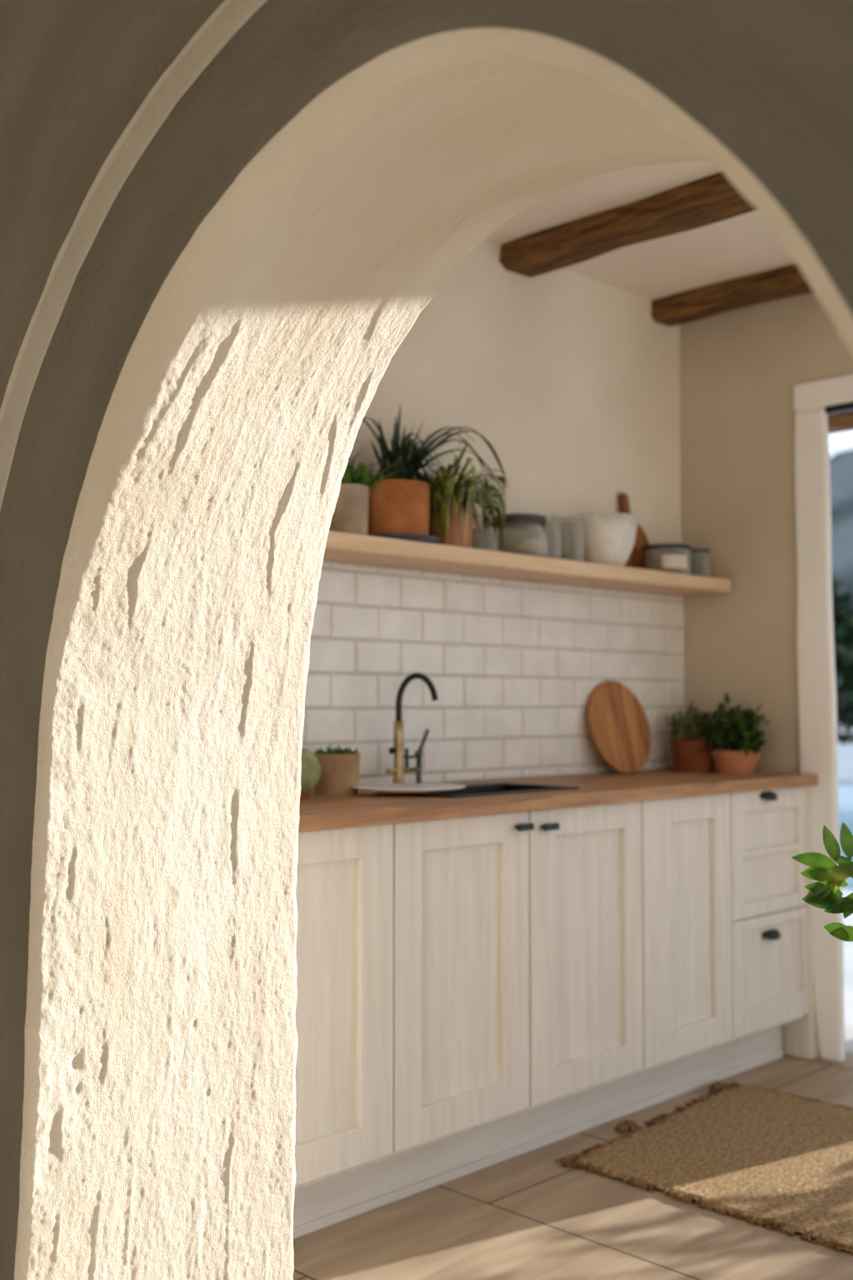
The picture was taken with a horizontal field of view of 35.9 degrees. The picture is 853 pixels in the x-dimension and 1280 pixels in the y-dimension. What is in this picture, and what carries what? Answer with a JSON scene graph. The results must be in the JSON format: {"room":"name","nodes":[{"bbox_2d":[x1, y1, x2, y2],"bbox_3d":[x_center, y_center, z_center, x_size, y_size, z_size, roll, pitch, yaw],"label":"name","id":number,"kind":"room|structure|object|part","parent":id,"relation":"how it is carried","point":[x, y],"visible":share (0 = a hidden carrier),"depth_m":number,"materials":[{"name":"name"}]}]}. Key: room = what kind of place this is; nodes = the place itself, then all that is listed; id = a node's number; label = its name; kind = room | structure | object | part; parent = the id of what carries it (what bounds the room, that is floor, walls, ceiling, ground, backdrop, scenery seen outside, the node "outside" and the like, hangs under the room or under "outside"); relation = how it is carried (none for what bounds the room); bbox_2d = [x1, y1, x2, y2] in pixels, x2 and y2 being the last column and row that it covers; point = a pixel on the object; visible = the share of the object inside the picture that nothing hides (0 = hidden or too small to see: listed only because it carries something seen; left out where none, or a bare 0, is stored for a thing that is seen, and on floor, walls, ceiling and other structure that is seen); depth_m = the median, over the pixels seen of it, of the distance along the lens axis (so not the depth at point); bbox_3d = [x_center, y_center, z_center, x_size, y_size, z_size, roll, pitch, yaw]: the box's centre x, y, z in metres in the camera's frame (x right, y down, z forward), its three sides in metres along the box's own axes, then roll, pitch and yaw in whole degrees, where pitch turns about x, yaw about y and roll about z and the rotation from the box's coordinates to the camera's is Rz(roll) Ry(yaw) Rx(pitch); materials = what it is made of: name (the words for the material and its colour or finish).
{"room":"kitchen","nodes":[
{"label":"kitchen","id":0,"kind":"room"},
{"bbox_2d":[0,0,852,1279],"bbox_3d":[0.713,-0.083,1.056,4.870,2.575,0.571,-3,-4,45],"label":"wall","id":1,"kind":"structure","parent":0,"point":[224,223],"depth_m":1.99,"materials":[{"name":"paint"}]},
{"bbox_2d":[310,239,681,792],"bbox_3d":[0.032,-0.007,3.954,0.180,2.700,2.590,-3,-4,45],"label":"wall","id":2,"kind":"structure","parent":0,"point":[571,378],"depth_m":4.21,"materials":[{"name":"paint"}]},
{"bbox_2d":[302,560,684,791],"bbox_3d":[0.056,0.110,3.833,0.016,0.615,2.460,-3,-4,45],"label":"tile backsplash","id":3,"kind":"structure","parent":2,"relation":"attached to","point":[514,667],"depth_m":3.93,"materials":[{"name":"tile"}]},
{"bbox_2d":[323,530,731,595],"bbox_3d":[0.128,-0.224,3.780,0.214,0.046,2.433,-3,-4,45],"label":"wall shelf","id":4,"kind":"object","parent":2,"relation":"attached to","point":[340,546],"visible":0.56,"depth_m":3.79,"materials":[{"name":"brown wood"}]},
{"bbox_2d":[329,451,407,534],"bbox_3d":[-0.182,-0.400,3.427,0.282,0.270,0.207,0,-3,-6],"label":"potted plant","id":5,"kind":"object","parent":4,"relation":"on","point":[350,515],"visible":0.69,"depth_m":3.40,"materials":[{"name":"green plant"}]},
{"bbox_3d":[-0.206,-0.332,3.445,0.112,0.137,0.112,-3,-4,45],"label":"pot","id":6,"kind":"part","parent":5,"relation":"part of","materials":[{"name":"ceramic"}]},
{"bbox_2d":[362,405,509,543],"bbox_3d":[-0.006,-0.445,3.624,0.282,0.379,0.618,-3,-4,45],"label":"spider plant","id":7,"kind":"object","parent":4,"relation":"on","point":[399,507],"visible":0.87,"depth_m":3.49,"materials":[{"name":"green plant"}]},
{"bbox_3d":[-0.088,-0.343,3.558,0.194,0.152,0.194,-3,-4,45],"label":"pot","id":8,"kind":"part","parent":7,"relation":"part of","materials":[{"name":"ceramic"}]},
{"bbox_2d":[413,440,505,549],"bbox_3d":[0.070,-0.397,3.728,0.198,0.293,0.240,-3,-4,45],"label":"trailing plant","id":9,"kind":"object","parent":4,"relation":"on","point":[452,513],"visible":0.84,"depth_m":3.65,"materials":[{"name":"green plant"}]},
{"bbox_3d":[0.064,-0.319,3.716,0.140,0.135,0.140,-3,-4,45],"label":"pot","id":10,"kind":"part","parent":9,"relation":"part of","materials":[{"name":"orange ceramic"}]},
{"bbox_2d":[471,527,498,550],"bbox_3d":[0.165,-0.284,3.817,0.084,0.075,0.084,-3,-4,45],"label":"glass tumbler","id":11,"kind":"object","parent":4,"relation":"on","point":[496,547],"visible":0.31,"depth_m":3.81,"materials":[{"name":"white"}]},
{"bbox_2d":[490,513,547,556],"bbox_3d":[0.275,-0.304,3.929,0.172,0.126,0.172,-3,-4,45],"label":"storage jar","id":12,"kind":"object","parent":4,"relation":"on","point":[513,521],"visible":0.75,"depth_m":3.86,"materials":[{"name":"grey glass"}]},
{"bbox_3d":[0.275,-0.354,3.931,0.166,0.026,0.166,-3,-4,45],"label":"lid","id":13,"kind":"part","parent":12,"relation":"part of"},
{"bbox_2d":[527,515,561,559],"bbox_3d":[0.363,-0.306,4.053,0.104,0.142,0.104,-3,-4,45],"label":"glass jar","id":14,"kind":"object","parent":4,"relation":"on","point":[558,520],"visible":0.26,"depth_m":4.05,"materials":[{"name":"white"}]},
{"bbox_2d":[553,516,584,561],"bbox_3d":[0.445,-0.306,4.122,0.096,0.148,0.096,-3,-4,45],"label":"glass jar","id":15,"kind":"object","parent":4,"relation":"on","point":[576,557],"visible":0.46,"depth_m":4.11,"materials":[{"name":"white"}]},
{"bbox_2d":[571,512,638,566],"bbox_3d":[0.574,-0.310,4.234,0.213,0.168,0.213,-3,-4,45],"label":"mixing bowl","id":16,"kind":"object","parent":4,"relation":"on","point":[609,537],"visible":0.73,"depth_m":4.16,"materials":[{"name":"white ceramic"}]},
{"bbox_2d":[619,493,649,569],"bbox_3d":[0.685,-0.357,4.458,0.043,0.281,0.216,-3,-4,45],"label":"paddle board","id":17,"kind":"object","parent":4,"relation":"on","point":[636,560],"visible":0.38,"depth_m":4.46,"materials":[{"name":"brown wood"}]},
{"bbox_2d":[643,543,691,574],"bbox_3d":[0.815,-0.267,4.454,0.161,0.102,0.161,-3,-4,45],"label":"spice jar","id":18,"kind":"object","parent":4,"relation":"on","point":[671,563],"visible":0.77,"depth_m":4.40,"materials":[{"name":"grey glass"}]},
{"bbox_3d":[0.815,-0.311,4.456,0.161,0.014,0.161,-3,-4,45],"label":"lid","id":19,"kind":"part","parent":18,"relation":"part of","materials":[{"name":"grey metal"}]},
{"bbox_2d":[677,548,710,576],"bbox_3d":[0.929,-0.262,4.570,0.111,0.102,0.111,-3,-4,45],"label":"spice jar","id":20,"kind":"object","parent":4,"relation":"on","point":[699,566],"visible":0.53,"depth_m":4.53,"materials":[{"name":"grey glass"}]},
{"bbox_3d":[0.929,-0.307,4.572,0.111,0.012,0.111,-3,-4,45],"label":"lid","id":21,"kind":"part","parent":20,"relation":"part of","materials":[{"name":"grey metal"}]},
{"bbox_2d":[293,1050,852,1279],"bbox_3d":[1.686,1.304,2.064,5.000,0.100,2.850,-3,-4,45],"label":"floor","id":22,"kind":"structure","parent":0,"point":[529,1215],"depth_m":2.88,"materials":[{"name":"beige tile"}]},
{"bbox_2d":[294,823,393,1189],"bbox_3d":[-0.415,0.790,2.965,0.495,0.754,0.472,-3,-4,45],"label":"base cabinet","id":23,"kind":"object","parent":22,"relation":"on","point":[344,1013],"visible":0.43,"depth_m":2.87,"materials":[{"name":"white wood"}]},
{"bbox_3d":[-0.252,0.769,2.805,0.004,0.584,0.272,-3,-4,45],"label":"panel","id":24,"kind":"part","parent":23,"relation":"part of","materials":[{"name":"white wood"}]},
{"bbox_2d":[386,800,643,1159],"bbox_3d":[0.097,0.813,3.461,0.521,0.754,0.950,-3,-4,45],"label":"base cabinet","id":25,"kind":"object","parent":22,"relation":"on","point":[518,986],"visible":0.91,"depth_m":3.25,"materials":[{"name":"white wood"}]},
{"bbox_3d":[0.078,0.785,3.138,0.004,0.584,0.287,-3,-4,45],"label":"panel","id":26,"kind":"part","parent":25,"relation":"part of","materials":[{"name":"white wood"}]},
{"bbox_3d":[0.086,0.790,3.134,0.022,0.734,0.465,-3,-4,45],"label":"door","id":27,"kind":"part","parent":25,"relation":"part of","materials":[{"name":"white wood"}]},
{"bbox_3d":[0.242,0.465,3.272,0.026,0.017,0.054,-3,-4,45],"label":"handle","id":28,"kind":"part","parent":25,"relation":"part of","materials":[{"name":"black metal"}]},
{"bbox_3d":[0.312,0.474,3.343,0.026,0.017,0.054,-3,-4,45],"label":"handle","id":29,"kind":"part","parent":25,"relation":"part of","materials":[{"name":"black metal"}]},
{"bbox_2d":[298,769,818,831],"bbox_3d":[0.246,0.425,3.629,0.523,0.034,2.430,-3,-4,45],"label":"countertop","id":30,"kind":"structure","parent":25,"relation":"on","point":[366,807],"depth_m":3.37,"materials":[{"name":"brown wood"}]},
{"bbox_2d":[300,746,321,799],"bbox_3d":[-0.318,0.322,3.216,0.119,0.130,0.119,0,-3,0],"label":"plant","id":31,"kind":"object","parent":30,"relation":"on","point":[311,770],"visible":0.38,"depth_m":3.18,"materials":[{"name":"green plant"}]},
{"bbox_3d":[-0.318,0.376,3.213,0.072,0.022,0.072,-3,-4,45],"label":"pot","id":32,"kind":"part","parent":31,"relation":"part of","materials":[{"name":"brown ceramic"}]},
{"bbox_2d":[312,744,359,795],"bbox_3d":[-0.236,0.332,3.379,0.127,0.126,0.131,-3,-4,45],"label":"succulent pot","id":33,"kind":"object","parent":30,"relation":"on","point":[340,767],"visible":0.95,"depth_m":3.33,"materials":[{"name":"beige ceramic"}]},
{"bbox_2d":[352,783,466,794],"bbox_3d":[-0.044,0.380,3.348,0.249,0.017,0.272,-3,-4,45],"label":"serving plate","id":34,"kind":"object","parent":30,"relation":"on","point":[396,788],"visible":1,"depth_m":3.37,"materials":[{"name":"white ceramic"}]},
{"bbox_2d":[386,672,438,783],"bbox_3d":[-0.045,0.247,3.579,0.157,0.316,0.056,2,-3,-33],"label":"tap","id":35,"kind":"object","parent":30,"relation":"on","point":[398,771],"visible":0.82,"depth_m":3.56,"materials":[{"name":"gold metal"}]},
{"bbox_3d":[-0.085,0.297,3.545,0.019,0.020,0.028,-3,-4,45],"label":"knob","id":36,"kind":"part","parent":35,"relation":"part of","materials":[{"name":"black metal"}]},
{"bbox_3d":[-0.025,0.157,3.583,0.126,0.136,0.018,1,-3,-24],"label":"spout","id":37,"kind":"part","parent":35,"relation":"part of","materials":[{"name":"black metal"}]},
{"bbox_3d":[-0.009,0.279,3.614,0.036,0.070,0.012,1,-3,-19],"label":"lever","id":38,"kind":"part","parent":35,"relation":"part of","materials":[{"name":"grey metal"}]},
{"bbox_2d":[378,782,579,798],"bbox_3d":[0.145,0.489,3.501,0.269,0.185,0.504,-3,-4,45],"label":"sink","id":39,"kind":"object","parent":30,"relation":"in","point":[504,787],"visible":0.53,"depth_m":3.64,"materials":[{"name":"grey metal"}]},
{"bbox_2d":[425,785,557,795],"bbox_3d":[0.145,0.491,3.501,0.239,0.181,0.474,-3,-4,45],"label":"basin","id":40,"kind":"object","parent":39,"relation":"in","point":[470,790],"depth_m":3.65,"materials":[{"name":"black metal"}]},
{"bbox_2d":[587,680,650,774],"bbox_3d":[0.639,0.287,4.353,0.093,0.306,0.316,-3,-4,45],"label":"round board","id":41,"kind":"object","parent":30,"relation":"on","point":[619,728],"visible":1,"depth_m":4.33,"materials":[{"name":"brown wood"}]},
{"bbox_2d":[662,700,716,772],"bbox_3d":[0.908,0.324,4.495,0.209,0.248,0.226,-3,-4,45],"label":"herb pot","id":42,"kind":"object","parent":30,"relation":"on","point":[687,755],"visible":0.91,"depth_m":4.45,"materials":[{"name":"brown ceramic"}]},
{"bbox_3d":[0.914,0.394,4.497,0.156,0.108,0.156,-3,-4,45],"label":"pot","id":43,"kind":"part","parent":42,"relation":"part of","materials":[{"name":"brown ceramic"}]},
{"bbox_2d":[699,691,776,773],"bbox_3d":[1.026,0.309,4.410,0.269,0.270,0.251,-3,-4,45],"label":"pot","id":44,"kind":"object","parent":30,"relation":"on","point":[735,760],"visible":1,"depth_m":4.36,"materials":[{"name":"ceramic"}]},
{"bbox_3d":[1.038,0.407,4.416,0.166,0.074,0.166,-3,-4,45],"label":"pot","id":45,"kind":"part","parent":44,"relation":"part of","materials":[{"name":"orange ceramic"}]},
{"bbox_3d":[0.422,0.806,3.471,0.022,0.734,0.475,-3,-4,45],"label":"door","id":46,"kind":"part","parent":25,"relation":"part of","materials":[{"name":"white wood"}]},
{"bbox_3d":[0.424,0.801,3.486,0.004,0.584,0.299,-3,-4,45],"label":"panel","id":47,"kind":"part","parent":25,"relation":"part of","materials":[{"name":"white wood"}]},
{"bbox_2d":[292,1025,783,1239],"bbox_3d":[0.326,1.256,3.468,0.022,0.129,2.360,-3,-4,45],"label":"toe kick","id":48,"kind":"object","parent":22,"relation":"on","point":[322,1204],"visible":0.45,"depth_m":3.35,"materials":[{"name":"white wood"}]},
{"bbox_2d":[637,793,733,1074],"bbox_3d":[0.583,0.837,3.969,0.495,0.754,0.454,-3,-4,45],"label":"base cabinet","id":49,"kind":"object","parent":22,"relation":"on","point":[687,960],"visible":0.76,"depth_m":3.80,"materials":[{"name":"white wood"}]},
{"bbox_3d":[0.766,0.818,3.829,0.004,0.584,0.220,-3,-4,45],"label":"panel","id":50,"kind":"part","parent":49,"relation":"part of","materials":[{"name":"white wood"}]},
{"bbox_2d":[555,1080,852,1254],"bbox_3d":[1.221,1.291,3.060,1.780,0.019,0.946,-3,-4,45],"label":"jute rug","id":51,"kind":"object","parent":22,"relation":"on","point":[759,1154],"visible":1,"depth_m":3.31,"materials":[{"name":"beige wicker"}]},
{"bbox_2d":[726,785,818,1059],"bbox_3d":[0.931,0.918,4.297,0.521,0.884,0.504,-3,-4,45],"label":"base cabinet","id":52,"kind":"object","parent":22,"relation":"on","point":[772,927],"visible":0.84,"depth_m":4.14,"materials":[{"name":"white wood"}]},
{"bbox_3d":[1.073,0.662,4.135,0.022,0.385,0.453,-3,-4,45],"label":"drawer","id":53,"kind":"part","parent":52,"relation":"part of","materials":[{"name":"white wood"}]},
{"bbox_3d":[1.077,0.488,4.114,0.027,0.028,0.096,-3,-4,45],"label":"handle","id":54,"kind":"part","parent":52,"relation":"part of","materials":[{"name":"black metal"}]},
{"bbox_3d":[1.076,0.593,4.153,0.004,0.116,0.337,-3,-4,45],"label":"panel","id":55,"kind":"part","parent":52,"relation":"part of","materials":[{"name":"white wood"}]},
{"bbox_3d":[1.076,0.741,4.146,0.004,0.137,0.337,-3,-4,45],"label":"panel","id":56,"kind":"part","parent":52,"relation":"part of","materials":[{"name":"white wood"}]},
{"bbox_3d":[1.073,1.031,4.118,0.022,0.345,0.453,-3,-4,45],"label":"drawer","id":57,"kind":"part","parent":52,"relation":"part of","materials":[{"name":"white wood"}]},
{"bbox_3d":[1.088,0.922,4.121,0.027,0.028,0.096,-3,-4,45],"label":"handle","id":58,"kind":"part","parent":52,"relation":"part of","materials":[{"name":"black metal"}]},
{"bbox_3d":[1.079,1.011,4.136,0.004,0.233,0.361,-3,-4,45],"label":"panel","id":59,"kind":"part","parent":52,"relation":"part of","materials":[{"name":"white wood"}]},
{"bbox_3d":[1.084,0.926,4.468,0.497,0.884,0.047,-3,-4,45],"label":"post","id":60,"kind":"part","parent":52,"relation":"part of","materials":[{"name":"white wood"}]},
{"bbox_2d":[791,822,852,941],"bbox_3d":[0.950,0.691,2.196,0.655,1.138,0.362,-3,-4,45],"label":"leaves","id":61,"kind":"object","parent":22,"relation":"on","point":[825,893],"visible":1,"depth_m":2.36,"materials":[{"name":"green plant"}]},
{"bbox_2d":[485,161,795,300],"bbox_3d":[1.573,-1.384,2.114,5.050,0.125,3.120,-3,-4,45],"label":"ceiling","id":62,"kind":"structure","parent":0,"point":[745,244],"depth_m":4.04,"materials":[{"name":"white paint"}]},
{"bbox_2d":[499,170,756,277],"bbox_3d":[2.013,-1.269,2.423,4.870,0.074,0.172,-3,-4,45],"label":"ceiling beam","id":63,"kind":"structure","parent":62,"relation":"attached to","point":[712,198],"depth_m":3.78,"materials":[{"name":"brown wood"}]},
{"bbox_2d":[650,263,814,326],"bbox_3d":[2.567,-1.243,2.981,4.870,0.074,0.147,-3,-4,45],"label":"ceiling beam","id":64,"kind":"structure","parent":62,"relation":"attached to","point":[710,300],"depth_m":4.45,"materials":[{"name":"brown wood"}]},
{"bbox_2d":[679,292,852,1051],"bbox_3d":[2.691,0.012,3.046,4.870,2.575,0.130,-3,-4,45],"label":"wall","id":65,"kind":"structure","parent":0,"point":[740,369],"depth_m":4.54,"materials":[{"name":"beige paint"}]},
{"bbox_2d":[794,373,852,1062],"bbox_3d":[1.494,0.240,4.119,0.720,2.222,0.036,-3,-4,45],"label":"door","id":66,"kind":"structure","parent":65,"relation":"in","point":[817,703],"depth_m":4.31,"materials":[{"name":"white paint"}]},
{"label":"outside","id":67,"kind":"structure","parent":0,"visible":0},
{"bbox_2d":[837,724,852,1052],"bbox_3d":[15.445,3.328,43.829,120.000,0.100,75.880,-3,-4,45],"label":"terrace","id":68,"kind":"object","parent":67,"point":[848,946],"depth_m":5.70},
{"bbox_2d":[832,571,852,744],"bbox_3d":[7.772,0.583,26.190,3.799,3.892,3.944,0,-3,-1],"label":"evergreen tree","id":69,"kind":"object","parent":68,"relation":"on","point":[842,613],"visible":0.16,"depth_m":25.41,"materials":[{"name":"green plant"}]},
{"bbox_2d":[837,744,852,780],"bbox_3d":[4.979,1.970,21.975,20.000,0.540,0.300,-3,-4,45],"label":"wall","id":70,"kind":"structure","parent":68,"relation":"on","point":[845,752],"depth_m":20.30,"materials":[{"name":"white paint"}]},
{"bbox_2d":[838,785,852,888],"bbox_3d":[3.308,1.877,14.611,12.000,0.024,9.500,-3,-4,45],"label":"pool","id":71,"kind":"object","parent":68,"relation":"on","point":[845,792],"depth_m":14.28,"materials":[{"name":"blue liquid"}]},
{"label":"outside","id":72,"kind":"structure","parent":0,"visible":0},
{"bbox_2d":[830,448,852,717],"bbox_3d":[52.403,-9.002,181.127,260.000,39.256,190.000,-3,-4,45],"label":"hill","id":73,"kind":"structure","parent":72,"point":[841,462],"depth_m":143.91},
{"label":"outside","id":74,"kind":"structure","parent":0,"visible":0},
{"bbox_2d":[827,410,852,434],"bbox_3d":[1.440,-0.820,4.759,1.800,0.130,0.120,-3,-4,45],"label":"pergola beam","id":75,"kind":"structure","parent":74,"point":[840,422],"depth_m":4.66,"materials":[{"name":"brown wood"}]}
]}

